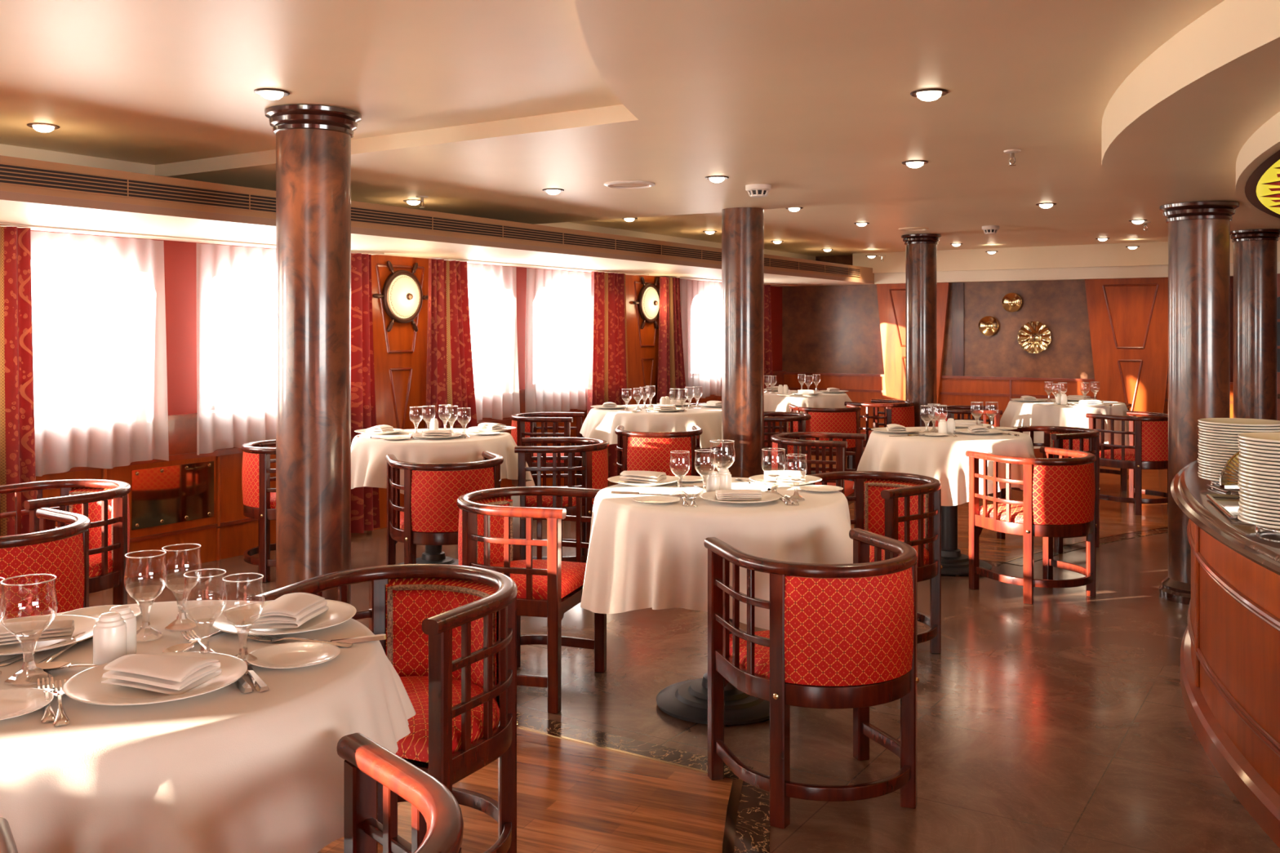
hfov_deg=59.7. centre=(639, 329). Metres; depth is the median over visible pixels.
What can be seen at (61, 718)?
fork
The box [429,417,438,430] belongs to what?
salt shaker
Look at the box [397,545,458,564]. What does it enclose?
dining table
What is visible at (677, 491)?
wine glass
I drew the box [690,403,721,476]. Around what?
armchair
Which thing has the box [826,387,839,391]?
napkin
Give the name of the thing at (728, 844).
trim
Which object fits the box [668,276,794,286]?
rail
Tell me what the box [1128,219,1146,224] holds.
recessed light
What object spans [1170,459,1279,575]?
countertop
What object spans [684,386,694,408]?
wine glass
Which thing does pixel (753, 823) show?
trim
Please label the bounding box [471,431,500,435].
plate
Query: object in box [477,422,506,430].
napkin
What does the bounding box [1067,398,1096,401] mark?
dinner plate
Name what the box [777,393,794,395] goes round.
plate
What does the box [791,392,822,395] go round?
dinner plate
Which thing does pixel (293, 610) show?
napkin
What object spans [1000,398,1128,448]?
tablecloth
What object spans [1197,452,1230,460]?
plate
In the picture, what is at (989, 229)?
smoke detector
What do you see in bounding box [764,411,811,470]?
armchair
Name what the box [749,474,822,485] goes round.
dinner plate
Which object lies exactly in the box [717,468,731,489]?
salt shaker
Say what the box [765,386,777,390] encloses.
napkin
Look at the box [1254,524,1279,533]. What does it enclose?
plate stand
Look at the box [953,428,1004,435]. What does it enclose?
dinner plate
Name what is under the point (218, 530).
trim
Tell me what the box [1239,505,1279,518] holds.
plate
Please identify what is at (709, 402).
napkin
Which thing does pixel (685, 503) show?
fork
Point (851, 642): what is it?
armchair
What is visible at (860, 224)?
recessed light
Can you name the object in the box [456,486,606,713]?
armchair
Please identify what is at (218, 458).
trim
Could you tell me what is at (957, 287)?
trim
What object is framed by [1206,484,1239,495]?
serving tongs
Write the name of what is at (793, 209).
recessed light
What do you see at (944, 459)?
tablecloth
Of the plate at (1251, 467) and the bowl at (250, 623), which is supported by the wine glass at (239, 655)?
the bowl at (250, 623)
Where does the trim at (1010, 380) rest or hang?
attached to the wall at (826, 329)
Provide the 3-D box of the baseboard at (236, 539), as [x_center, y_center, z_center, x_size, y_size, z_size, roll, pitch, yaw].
[-3.112,1.236,5.417,0.034,0.190,17.800,0,0,32]
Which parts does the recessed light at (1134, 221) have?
bulb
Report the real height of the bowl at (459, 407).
0.091 m
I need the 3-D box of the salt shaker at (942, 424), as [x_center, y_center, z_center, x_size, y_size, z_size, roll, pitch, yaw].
[1.676,0.537,6.172,0.049,0.083,0.049,0,0,32]
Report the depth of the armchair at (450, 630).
2.74 m
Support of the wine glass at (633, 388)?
on the tablecloth at (599, 424)
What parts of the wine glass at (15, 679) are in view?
stem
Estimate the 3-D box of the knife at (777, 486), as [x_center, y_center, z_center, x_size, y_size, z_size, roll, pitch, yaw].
[0.461,0.574,4.005,0.020,0.007,0.211,0,0,25]
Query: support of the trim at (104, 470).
attached to the wall at (180, 257)
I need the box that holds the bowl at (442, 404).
[438,404,451,421]
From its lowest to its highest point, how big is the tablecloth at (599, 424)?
0.252 m
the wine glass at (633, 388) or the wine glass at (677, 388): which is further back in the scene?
the wine glass at (633, 388)
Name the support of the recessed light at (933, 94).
in the ceiling at (811, 101)
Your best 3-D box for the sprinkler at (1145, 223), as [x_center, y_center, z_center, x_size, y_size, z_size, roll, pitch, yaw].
[3.612,-0.738,7.966,0.072,0.063,0.072,0,0,32]
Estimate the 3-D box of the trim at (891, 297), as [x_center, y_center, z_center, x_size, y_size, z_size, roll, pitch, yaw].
[2.943,0.411,12.042,0.800,1.840,0.060,0,0,32]
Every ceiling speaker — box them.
[604,180,654,188]
[898,226,928,231]
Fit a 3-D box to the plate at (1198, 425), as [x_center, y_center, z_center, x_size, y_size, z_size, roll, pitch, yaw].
[2.196,0.363,4.068,0.291,0.018,0.291,0,0,32]
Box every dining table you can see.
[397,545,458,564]
[656,618,769,724]
[811,471,822,474]
[941,505,991,575]
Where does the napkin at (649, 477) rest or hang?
on the dinner plate at (669, 479)
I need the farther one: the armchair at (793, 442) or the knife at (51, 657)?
the armchair at (793, 442)
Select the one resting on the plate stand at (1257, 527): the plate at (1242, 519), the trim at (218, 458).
the plate at (1242, 519)
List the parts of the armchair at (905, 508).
leg, arm rail, leg, backrest, braid trim, seat, seat frame, leg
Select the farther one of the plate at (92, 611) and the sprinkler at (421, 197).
the sprinkler at (421, 197)
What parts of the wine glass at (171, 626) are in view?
stem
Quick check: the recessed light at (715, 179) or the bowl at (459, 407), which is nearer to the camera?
the recessed light at (715, 179)
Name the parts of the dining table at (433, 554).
post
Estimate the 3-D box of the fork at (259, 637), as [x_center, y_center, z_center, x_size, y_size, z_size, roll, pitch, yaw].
[-0.624,0.572,2.054,0.202,0.010,0.025,0,0,11]
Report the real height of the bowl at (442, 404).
0.091 m
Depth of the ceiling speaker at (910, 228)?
9.17 m
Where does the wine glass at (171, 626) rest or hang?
on the tablecloth at (224, 770)
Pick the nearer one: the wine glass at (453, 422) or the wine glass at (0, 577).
the wine glass at (0, 577)
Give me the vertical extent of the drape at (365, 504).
1.790 m
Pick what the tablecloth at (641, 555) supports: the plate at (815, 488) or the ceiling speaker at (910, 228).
the plate at (815, 488)
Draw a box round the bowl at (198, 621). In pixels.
[182,568,227,624]
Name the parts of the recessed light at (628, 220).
bulb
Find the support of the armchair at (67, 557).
on the floor
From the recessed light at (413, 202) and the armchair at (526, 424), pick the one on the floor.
the armchair at (526, 424)
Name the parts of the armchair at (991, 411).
backrest, leg, arm rail, leg, leg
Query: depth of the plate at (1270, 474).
3.10 m
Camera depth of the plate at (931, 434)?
6.11 m
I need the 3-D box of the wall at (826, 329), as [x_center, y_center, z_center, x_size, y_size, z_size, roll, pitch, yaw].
[6.133,0.181,10.155,10.790,2.300,0.120,0,0,32]
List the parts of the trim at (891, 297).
bead moulding, bead moulding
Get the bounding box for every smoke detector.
[745,183,771,197]
[982,225,999,234]
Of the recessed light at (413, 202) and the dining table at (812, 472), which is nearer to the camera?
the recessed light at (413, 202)
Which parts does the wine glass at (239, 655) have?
stem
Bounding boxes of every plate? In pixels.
[0,614,98,655]
[0,688,53,719]
[60,604,142,618]
[62,651,247,705]
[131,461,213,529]
[209,599,356,635]
[245,641,340,668]
[354,428,404,435]
[380,435,410,439]
[410,432,462,439]
[467,426,515,431]
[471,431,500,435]
[591,404,627,408]
[607,475,680,486]
[618,409,639,412]
[632,495,679,504]
[645,407,684,412]
[656,402,692,406]
[673,475,706,482]
[698,403,721,407]
[699,491,780,504]
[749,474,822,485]
[764,388,789,391]
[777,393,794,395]
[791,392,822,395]
[798,484,843,492]
[818,390,848,393]
[871,427,920,433]
[918,432,948,436]
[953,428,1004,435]
[955,423,992,428]
[978,315,998,335]
[989,426,1017,430]
[1001,293,1022,311]
[1010,398,1045,402]
[1017,321,1050,353]
[1035,403,1057,405]
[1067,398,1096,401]
[1072,402,1110,406]
[1197,417,1279,426]
[1197,424,1279,432]
[1197,438,1239,446]
[1197,444,1239,452]
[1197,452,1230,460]
[1197,457,1226,466]
[1197,460,1224,468]
[1197,471,1220,479]
[1198,422,1279,430]
[1198,430,1238,438]
[1198,432,1237,440]
[1198,435,1239,444]
[1198,441,1239,449]
[1198,446,1236,454]
[1198,449,1233,457]
[1198,455,1227,462]
[1198,463,1223,471]
[1198,466,1222,474]
[1198,468,1220,476]
[1198,474,1219,482]
[1199,427,1279,435]
[1237,432,1279,444]
[1237,437,1279,448]
[1237,454,1279,466]
[1237,472,1279,484]
[1237,480,1279,493]
[1237,484,1279,496]
[1237,507,1279,521]
[1237,515,1279,529]
[1238,441,1279,451]
[1238,444,1279,455]
[1238,459,1279,470]
[1238,466,1279,477]
[1238,469,1279,481]
[1238,476,1279,488]
[1238,490,1279,503]
[1238,501,1279,514]
[1239,448,1279,458]
[1239,452,1279,462]
[1239,462,1279,473]
[1239,488,1279,499]
[1239,494,1279,506]
[1239,497,1279,511]
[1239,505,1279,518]
[1239,512,1279,525]
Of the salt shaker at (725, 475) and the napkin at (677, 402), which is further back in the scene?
the napkin at (677, 402)
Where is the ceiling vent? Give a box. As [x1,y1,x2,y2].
[0,162,860,276]
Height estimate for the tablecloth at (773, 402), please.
0.214 m
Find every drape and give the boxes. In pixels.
[0,226,35,548]
[351,253,380,533]
[425,258,477,428]
[586,271,628,478]
[657,276,687,403]
[764,284,773,446]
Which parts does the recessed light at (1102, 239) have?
bulb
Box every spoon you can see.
[25,661,99,671]
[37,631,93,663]
[162,630,226,653]
[675,484,706,489]
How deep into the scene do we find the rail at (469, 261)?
8.69 m
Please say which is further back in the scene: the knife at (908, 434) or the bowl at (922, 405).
the bowl at (922, 405)
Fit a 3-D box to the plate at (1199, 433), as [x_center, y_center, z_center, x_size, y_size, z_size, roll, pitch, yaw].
[2.197,0.393,4.065,0.291,0.018,0.291,0,0,32]
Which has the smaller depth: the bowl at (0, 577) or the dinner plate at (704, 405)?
the bowl at (0, 577)
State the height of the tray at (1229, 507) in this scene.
0.006 m
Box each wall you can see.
[30,230,782,414]
[782,255,1168,380]
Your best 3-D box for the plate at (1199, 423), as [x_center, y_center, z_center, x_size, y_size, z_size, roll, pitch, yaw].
[2.197,0.353,4.065,0.291,0.018,0.291,0,0,32]
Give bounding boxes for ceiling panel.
[1244,150,1279,218]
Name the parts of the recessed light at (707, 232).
bulb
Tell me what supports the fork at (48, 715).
on the tablecloth at (224, 770)
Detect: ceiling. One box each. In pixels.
[0,0,1168,256]
[0,0,1279,260]
[0,155,874,285]
[794,239,1279,286]
[1101,0,1279,226]
[1235,111,1279,220]
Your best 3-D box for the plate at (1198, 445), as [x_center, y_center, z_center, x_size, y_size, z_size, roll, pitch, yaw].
[2.197,0.434,4.069,0.291,0.018,0.291,0,0,32]
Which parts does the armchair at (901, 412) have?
seat frame, seat, leg, arm rail, leg, backrest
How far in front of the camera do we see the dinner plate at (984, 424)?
6.51 m
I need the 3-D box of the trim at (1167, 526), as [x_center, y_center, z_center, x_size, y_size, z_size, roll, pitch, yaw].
[5.359,1.329,7.589,6.938,0.004,1.095,0,0,-12]
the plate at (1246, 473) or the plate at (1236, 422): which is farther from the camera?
the plate at (1236, 422)
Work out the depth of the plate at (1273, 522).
3.11 m
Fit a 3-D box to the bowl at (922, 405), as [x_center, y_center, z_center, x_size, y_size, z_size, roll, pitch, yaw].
[1.588,0.466,6.172,0.075,0.091,0.075,0,0,-1]
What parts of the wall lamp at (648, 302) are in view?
spoke handle, spoke handle, lamp glass, spoke handle, spoke handle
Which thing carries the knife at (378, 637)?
on the tablecloth at (224, 770)
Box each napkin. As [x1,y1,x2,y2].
[0,619,74,645]
[101,653,222,695]
[247,592,328,629]
[365,424,394,432]
[422,429,452,436]
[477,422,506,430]
[601,402,617,407]
[619,471,666,483]
[653,404,675,409]
[670,400,685,404]
[706,400,721,405]
[715,489,761,500]
[764,470,805,482]
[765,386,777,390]
[796,389,815,393]
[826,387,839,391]
[885,423,906,431]
[954,419,983,426]
[967,424,989,432]
[1020,395,1036,399]
[1066,395,1090,399]
[1078,400,1103,404]
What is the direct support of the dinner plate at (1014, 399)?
on the tablecloth at (1016, 413)
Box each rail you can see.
[0,222,384,254]
[434,258,648,275]
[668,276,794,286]
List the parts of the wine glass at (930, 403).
stem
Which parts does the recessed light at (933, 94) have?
bulb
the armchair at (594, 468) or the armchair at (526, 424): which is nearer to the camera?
the armchair at (594, 468)
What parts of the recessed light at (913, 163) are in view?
bulb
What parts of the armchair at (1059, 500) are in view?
leg, seat, leg, arm rail, seat frame, leg, backrest, leg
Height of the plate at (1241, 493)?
0.018 m
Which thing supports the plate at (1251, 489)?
on the plate at (1276, 497)
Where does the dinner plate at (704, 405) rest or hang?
on the tablecloth at (599, 424)
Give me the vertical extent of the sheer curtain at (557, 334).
1.167 m
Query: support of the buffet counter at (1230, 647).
on the floor
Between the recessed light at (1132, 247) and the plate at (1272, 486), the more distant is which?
the recessed light at (1132, 247)
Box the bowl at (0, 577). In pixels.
[0,577,5,622]
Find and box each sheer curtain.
[30,231,168,476]
[196,243,275,454]
[466,263,519,420]
[524,267,591,413]
[680,279,721,399]
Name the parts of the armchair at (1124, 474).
seat frame, leg, arm rail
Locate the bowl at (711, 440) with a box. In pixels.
[709,440,735,469]
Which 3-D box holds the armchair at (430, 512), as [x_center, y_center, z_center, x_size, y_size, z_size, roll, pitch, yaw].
[-0.935,0.976,5.417,0.552,0.706,0.502,0,0,-20]
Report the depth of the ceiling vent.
5.84 m
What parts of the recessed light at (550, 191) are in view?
bulb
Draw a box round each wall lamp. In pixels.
[372,260,427,332]
[633,276,659,328]
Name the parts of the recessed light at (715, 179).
bulb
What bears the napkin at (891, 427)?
on the dinner plate at (909, 430)
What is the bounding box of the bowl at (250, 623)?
[221,573,264,627]
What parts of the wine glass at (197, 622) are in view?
stem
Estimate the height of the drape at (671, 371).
1.790 m
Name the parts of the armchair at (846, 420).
arm rail, backrest, seat frame, leg, leg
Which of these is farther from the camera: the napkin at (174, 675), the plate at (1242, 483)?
the plate at (1242, 483)
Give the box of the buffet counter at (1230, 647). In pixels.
[1170,459,1279,848]
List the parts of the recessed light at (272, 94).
bulb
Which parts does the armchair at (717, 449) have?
seat frame, seat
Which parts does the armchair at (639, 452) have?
leg, leg, arm rail, backrest, leg, leg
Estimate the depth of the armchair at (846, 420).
8.86 m
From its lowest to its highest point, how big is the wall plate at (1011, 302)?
0.200 m
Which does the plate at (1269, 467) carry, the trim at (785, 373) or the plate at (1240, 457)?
the plate at (1240, 457)
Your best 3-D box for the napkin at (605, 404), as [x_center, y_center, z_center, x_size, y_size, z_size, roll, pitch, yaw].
[-0.224,0.550,8.145,0.102,0.038,0.150,0,0,3]
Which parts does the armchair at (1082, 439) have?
leg, leg, seat frame, arm rail, leg, backrest, braid trim, leg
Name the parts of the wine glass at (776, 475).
stem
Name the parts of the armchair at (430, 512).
leg, seat, leg, seat frame, arm rail, backrest, leg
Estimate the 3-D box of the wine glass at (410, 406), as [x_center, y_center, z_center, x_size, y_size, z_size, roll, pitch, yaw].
[-1.220,0.499,6.077,0.075,0.158,0.075,0,0,27]
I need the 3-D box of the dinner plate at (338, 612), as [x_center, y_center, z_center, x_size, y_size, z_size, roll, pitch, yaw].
[-0.698,0.569,2.191,0.274,0.018,0.274,0,0,32]
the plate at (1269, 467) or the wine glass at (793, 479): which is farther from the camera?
the wine glass at (793, 479)
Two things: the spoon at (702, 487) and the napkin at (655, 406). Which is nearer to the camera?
the spoon at (702, 487)
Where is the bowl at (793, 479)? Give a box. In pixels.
[785,453,807,480]
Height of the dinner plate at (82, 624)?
0.018 m
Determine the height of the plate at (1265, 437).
0.018 m
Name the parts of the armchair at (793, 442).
leg, backrest, braid trim, leg, arm rail, seat, leg, seat frame, leg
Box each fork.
[0,636,93,666]
[37,676,56,722]
[50,679,69,725]
[181,630,216,653]
[248,635,353,647]
[680,493,688,506]
[688,493,697,506]
[735,478,759,484]
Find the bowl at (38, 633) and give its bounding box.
[0,573,57,638]
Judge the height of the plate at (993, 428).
0.010 m
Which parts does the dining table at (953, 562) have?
post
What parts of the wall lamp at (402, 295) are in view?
spoke handle, spoke handle, spoke handle, lamp glass, spoke handle, spoke handle, spoke handle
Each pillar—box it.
[264,104,361,604]
[721,207,764,477]
[901,233,941,426]
[1159,200,1239,604]
[1230,228,1279,420]
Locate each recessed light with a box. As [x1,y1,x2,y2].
[26,123,60,132]
[253,88,289,100]
[403,200,422,205]
[542,188,564,195]
[622,217,637,222]
[702,231,716,234]
[705,175,728,182]
[770,240,783,244]
[785,207,803,211]
[821,248,833,251]
[853,222,869,226]
[865,255,877,257]
[902,160,928,168]
[910,88,948,101]
[950,243,962,246]
[985,250,997,253]
[1035,203,1056,208]
[1095,237,1109,241]
[1125,245,1139,249]
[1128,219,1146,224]
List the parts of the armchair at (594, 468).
leg, leg, seat, seat frame, arm rail, leg, backrest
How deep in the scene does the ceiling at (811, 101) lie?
4.25 m
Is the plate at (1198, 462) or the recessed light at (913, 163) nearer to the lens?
the plate at (1198, 462)
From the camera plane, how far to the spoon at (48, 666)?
1.89 m
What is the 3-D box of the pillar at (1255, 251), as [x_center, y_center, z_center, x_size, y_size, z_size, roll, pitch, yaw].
[4.790,0.281,8.686,0.384,2.100,0.384,0,0,32]
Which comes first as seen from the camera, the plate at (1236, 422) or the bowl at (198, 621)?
the bowl at (198, 621)
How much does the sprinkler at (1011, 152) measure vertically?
0.063 m
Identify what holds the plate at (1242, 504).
on the plate at (1256, 512)
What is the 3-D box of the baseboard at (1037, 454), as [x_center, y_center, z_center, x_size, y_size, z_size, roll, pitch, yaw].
[6.089,1.271,10.085,10.550,0.120,0.045,0,0,32]
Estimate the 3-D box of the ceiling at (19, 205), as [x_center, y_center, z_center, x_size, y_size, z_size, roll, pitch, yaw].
[-2.672,-0.584,5.042,1.180,0.170,17.640,0,0,32]
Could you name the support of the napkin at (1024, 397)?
on the dinner plate at (1014, 399)
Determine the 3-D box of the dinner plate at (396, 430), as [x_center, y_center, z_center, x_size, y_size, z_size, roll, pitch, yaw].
[-1.448,0.569,6.205,0.274,0.018,0.274,0,0,32]
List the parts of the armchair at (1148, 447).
leg, seat, arm rail, leg, seat frame, leg, backrest, leg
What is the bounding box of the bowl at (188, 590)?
[160,543,201,594]
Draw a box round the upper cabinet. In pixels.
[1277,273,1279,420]
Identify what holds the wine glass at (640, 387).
on the tablecloth at (599, 424)
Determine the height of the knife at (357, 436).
0.007 m
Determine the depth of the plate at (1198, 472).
4.05 m
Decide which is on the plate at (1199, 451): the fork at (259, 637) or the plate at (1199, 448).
the plate at (1199, 448)
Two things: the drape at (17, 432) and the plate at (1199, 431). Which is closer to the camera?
the plate at (1199, 431)
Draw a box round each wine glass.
[0,573,57,686]
[0,577,5,674]
[124,550,167,642]
[160,543,201,631]
[182,568,227,653]
[221,573,264,666]
[408,406,422,434]
[438,404,451,429]
[444,405,457,432]
[457,407,471,437]
[621,388,631,410]
[632,387,643,410]
[639,386,649,408]
[645,385,655,407]
[669,450,690,497]
[677,388,688,411]
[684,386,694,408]
[692,386,701,408]
[693,448,715,496]
[709,440,735,489]
[760,448,786,497]
[785,453,807,501]
[920,404,933,432]
[927,403,941,432]
[970,401,983,424]
[985,401,998,429]
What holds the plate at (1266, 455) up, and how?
on the plate at (1269, 460)
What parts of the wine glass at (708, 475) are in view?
stem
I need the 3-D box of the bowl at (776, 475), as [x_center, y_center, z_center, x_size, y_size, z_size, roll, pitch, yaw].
[0.461,0.460,3.848,0.086,0.096,0.086,0,0,8]
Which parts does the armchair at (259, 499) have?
backrest, arm rail, seat frame, leg, seat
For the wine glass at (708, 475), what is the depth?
3.88 m
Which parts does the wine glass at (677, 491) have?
stem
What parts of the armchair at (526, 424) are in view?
backrest, leg, leg, arm rail, seat frame, seat, leg, leg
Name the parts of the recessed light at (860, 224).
bulb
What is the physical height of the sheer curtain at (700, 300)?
1.167 m
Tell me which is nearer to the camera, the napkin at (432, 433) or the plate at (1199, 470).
the plate at (1199, 470)
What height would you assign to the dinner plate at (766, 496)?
0.018 m
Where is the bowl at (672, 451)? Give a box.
[669,450,690,477]
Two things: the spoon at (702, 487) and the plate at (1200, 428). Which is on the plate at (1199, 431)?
the plate at (1200, 428)
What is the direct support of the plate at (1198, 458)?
on the plate at (1198, 462)
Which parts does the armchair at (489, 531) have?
leg, backrest, braid trim, leg, arm rail, seat, seat frame, leg, leg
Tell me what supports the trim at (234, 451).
attached to the wall at (180, 257)
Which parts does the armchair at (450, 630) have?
leg, arm rail, leg, backrest, braid trim, seat, seat frame, leg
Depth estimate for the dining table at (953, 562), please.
6.19 m
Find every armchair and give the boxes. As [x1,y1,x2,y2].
[0,479,131,604]
[0,507,90,620]
[240,439,275,582]
[251,564,519,852]
[385,450,503,564]
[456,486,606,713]
[510,412,585,486]
[514,437,608,563]
[614,425,702,484]
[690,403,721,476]
[703,528,919,828]
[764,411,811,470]
[770,431,866,505]
[789,404,861,481]
[809,471,942,653]
[844,399,915,479]
[933,405,1002,426]
[965,446,1097,604]
[996,426,1100,552]
[1085,410,1168,515]
[1099,401,1132,490]
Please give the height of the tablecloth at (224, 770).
0.224 m
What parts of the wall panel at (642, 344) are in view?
bead moulding, bead moulding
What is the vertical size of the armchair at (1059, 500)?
0.706 m
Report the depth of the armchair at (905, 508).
4.58 m
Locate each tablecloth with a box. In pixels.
[0,600,416,852]
[351,428,534,493]
[579,404,721,448]
[580,476,853,630]
[764,390,852,417]
[853,426,1035,506]
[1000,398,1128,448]
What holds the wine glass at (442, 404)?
on the tablecloth at (368, 461)
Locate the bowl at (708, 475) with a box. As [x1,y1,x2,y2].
[693,448,715,476]
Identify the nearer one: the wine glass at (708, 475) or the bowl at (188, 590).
the bowl at (188, 590)
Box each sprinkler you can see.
[415,195,428,207]
[1003,149,1021,165]
[1142,221,1151,231]
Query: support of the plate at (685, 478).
on the tablecloth at (641, 555)
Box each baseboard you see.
[128,429,783,577]
[862,447,1042,457]
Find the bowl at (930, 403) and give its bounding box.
[927,403,941,420]
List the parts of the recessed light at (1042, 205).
bulb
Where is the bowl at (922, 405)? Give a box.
[920,404,933,422]
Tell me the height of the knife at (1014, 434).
0.007 m
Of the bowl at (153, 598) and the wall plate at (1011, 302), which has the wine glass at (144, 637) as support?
the bowl at (153, 598)
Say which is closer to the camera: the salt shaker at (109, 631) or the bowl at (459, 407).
the salt shaker at (109, 631)
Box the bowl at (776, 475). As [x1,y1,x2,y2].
[760,448,786,477]
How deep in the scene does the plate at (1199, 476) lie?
4.05 m
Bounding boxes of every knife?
[234,677,253,693]
[239,657,269,691]
[330,634,386,643]
[356,435,378,438]
[610,491,667,495]
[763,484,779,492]
[779,497,792,505]
[784,494,799,505]
[897,434,925,435]
[1000,432,1019,435]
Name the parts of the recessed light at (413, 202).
bulb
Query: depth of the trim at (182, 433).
6.28 m
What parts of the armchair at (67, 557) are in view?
arm rail, leg, leg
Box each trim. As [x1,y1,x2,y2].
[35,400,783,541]
[44,396,721,475]
[102,468,106,479]
[129,429,776,542]
[168,370,786,420]
[168,373,783,455]
[216,455,220,526]
[216,527,220,559]
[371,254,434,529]
[516,711,753,779]
[517,725,737,779]
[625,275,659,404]
[722,778,742,852]
[733,780,769,852]
[783,372,1233,385]
[783,374,1233,400]
[788,387,1233,403]
[789,389,1233,450]
[876,282,950,406]
[952,282,964,376]
[985,560,1003,566]
[1002,526,1168,562]
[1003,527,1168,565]
[1009,380,1011,400]
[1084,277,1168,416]
[1230,275,1233,382]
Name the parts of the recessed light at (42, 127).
bulb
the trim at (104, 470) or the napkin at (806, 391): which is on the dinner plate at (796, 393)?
the napkin at (806, 391)
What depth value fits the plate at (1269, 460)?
3.10 m
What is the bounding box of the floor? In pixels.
[88,449,1279,852]
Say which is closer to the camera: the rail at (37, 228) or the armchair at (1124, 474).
the rail at (37, 228)
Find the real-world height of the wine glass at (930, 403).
0.158 m
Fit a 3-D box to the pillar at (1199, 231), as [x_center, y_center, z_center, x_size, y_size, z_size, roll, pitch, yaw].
[2.769,0.356,5.527,0.358,1.950,0.358,0,0,32]
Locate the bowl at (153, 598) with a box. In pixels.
[124,550,167,602]
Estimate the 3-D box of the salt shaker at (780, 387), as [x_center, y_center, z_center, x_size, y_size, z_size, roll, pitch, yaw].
[1.266,0.537,10.043,0.049,0.083,0.049,0,0,32]
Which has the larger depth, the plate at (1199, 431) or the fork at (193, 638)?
the plate at (1199, 431)
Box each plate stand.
[1210,480,1219,484]
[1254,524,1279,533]
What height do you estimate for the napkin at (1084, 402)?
0.038 m
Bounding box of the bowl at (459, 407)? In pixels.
[457,407,471,425]
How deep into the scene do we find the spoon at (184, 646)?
2.00 m
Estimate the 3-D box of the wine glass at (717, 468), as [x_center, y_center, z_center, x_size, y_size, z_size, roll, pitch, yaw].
[0.295,0.488,3.990,0.093,0.180,0.093,0,0,30]
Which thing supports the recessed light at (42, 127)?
in the ceiling at (146, 82)
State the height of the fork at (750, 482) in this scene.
0.010 m
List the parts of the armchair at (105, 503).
leg, arm rail, leg, braid trim, backrest, seat, seat frame, leg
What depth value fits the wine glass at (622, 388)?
7.90 m
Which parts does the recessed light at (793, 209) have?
bulb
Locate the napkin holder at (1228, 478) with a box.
[1219,451,1239,488]
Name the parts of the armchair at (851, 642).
leg, seat, leg, arm rail, seat frame, backrest, leg, leg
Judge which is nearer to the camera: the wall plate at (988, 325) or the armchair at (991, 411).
the armchair at (991, 411)
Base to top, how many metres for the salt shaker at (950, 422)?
0.083 m
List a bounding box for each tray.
[1206,493,1239,520]
[1213,497,1239,520]
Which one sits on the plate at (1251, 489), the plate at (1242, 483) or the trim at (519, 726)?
the plate at (1242, 483)
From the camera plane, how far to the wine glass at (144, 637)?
2.09 m
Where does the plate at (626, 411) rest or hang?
on the tablecloth at (599, 424)
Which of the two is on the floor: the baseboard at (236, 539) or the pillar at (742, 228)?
the pillar at (742, 228)
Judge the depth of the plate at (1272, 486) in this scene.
3.10 m
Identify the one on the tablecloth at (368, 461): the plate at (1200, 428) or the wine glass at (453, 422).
the wine glass at (453, 422)
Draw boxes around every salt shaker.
[93,612,126,664]
[109,604,136,654]
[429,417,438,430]
[659,396,666,404]
[665,395,670,404]
[706,471,719,492]
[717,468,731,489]
[777,384,782,394]
[782,384,788,394]
[937,418,946,433]
[946,417,955,433]
[1055,393,1061,404]
[1060,394,1067,404]
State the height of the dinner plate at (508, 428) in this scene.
0.018 m
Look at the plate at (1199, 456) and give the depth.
4.02 m
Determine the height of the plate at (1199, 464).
0.018 m
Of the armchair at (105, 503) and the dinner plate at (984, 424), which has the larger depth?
the dinner plate at (984, 424)
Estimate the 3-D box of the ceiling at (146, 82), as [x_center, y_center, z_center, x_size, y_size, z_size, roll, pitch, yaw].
[1.324,-0.884,2.595,10.750,0.100,18.000,0,0,32]
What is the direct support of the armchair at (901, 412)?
on the floor
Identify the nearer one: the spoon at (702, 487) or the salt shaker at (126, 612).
the salt shaker at (126, 612)
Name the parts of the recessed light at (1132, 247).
bulb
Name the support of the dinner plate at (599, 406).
on the tablecloth at (599, 424)
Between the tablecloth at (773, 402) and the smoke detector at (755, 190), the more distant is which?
the tablecloth at (773, 402)
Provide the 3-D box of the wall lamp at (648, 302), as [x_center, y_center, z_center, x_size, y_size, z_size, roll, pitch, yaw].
[0.117,-0.244,10.266,0.104,0.479,0.544,0,0,32]
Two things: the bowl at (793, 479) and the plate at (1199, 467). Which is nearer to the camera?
the bowl at (793, 479)
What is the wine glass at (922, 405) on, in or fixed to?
on the tablecloth at (944, 459)
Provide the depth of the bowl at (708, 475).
3.88 m
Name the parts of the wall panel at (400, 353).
bead moulding, bead moulding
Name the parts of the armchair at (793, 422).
seat, leg, seat frame, arm rail, backrest, leg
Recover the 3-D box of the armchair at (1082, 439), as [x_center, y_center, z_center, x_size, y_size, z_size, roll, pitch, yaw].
[2.593,0.976,6.967,0.502,0.706,0.552,0,0,-24]
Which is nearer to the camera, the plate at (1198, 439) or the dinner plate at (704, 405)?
the plate at (1198, 439)
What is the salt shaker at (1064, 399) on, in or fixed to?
on the tablecloth at (1016, 413)

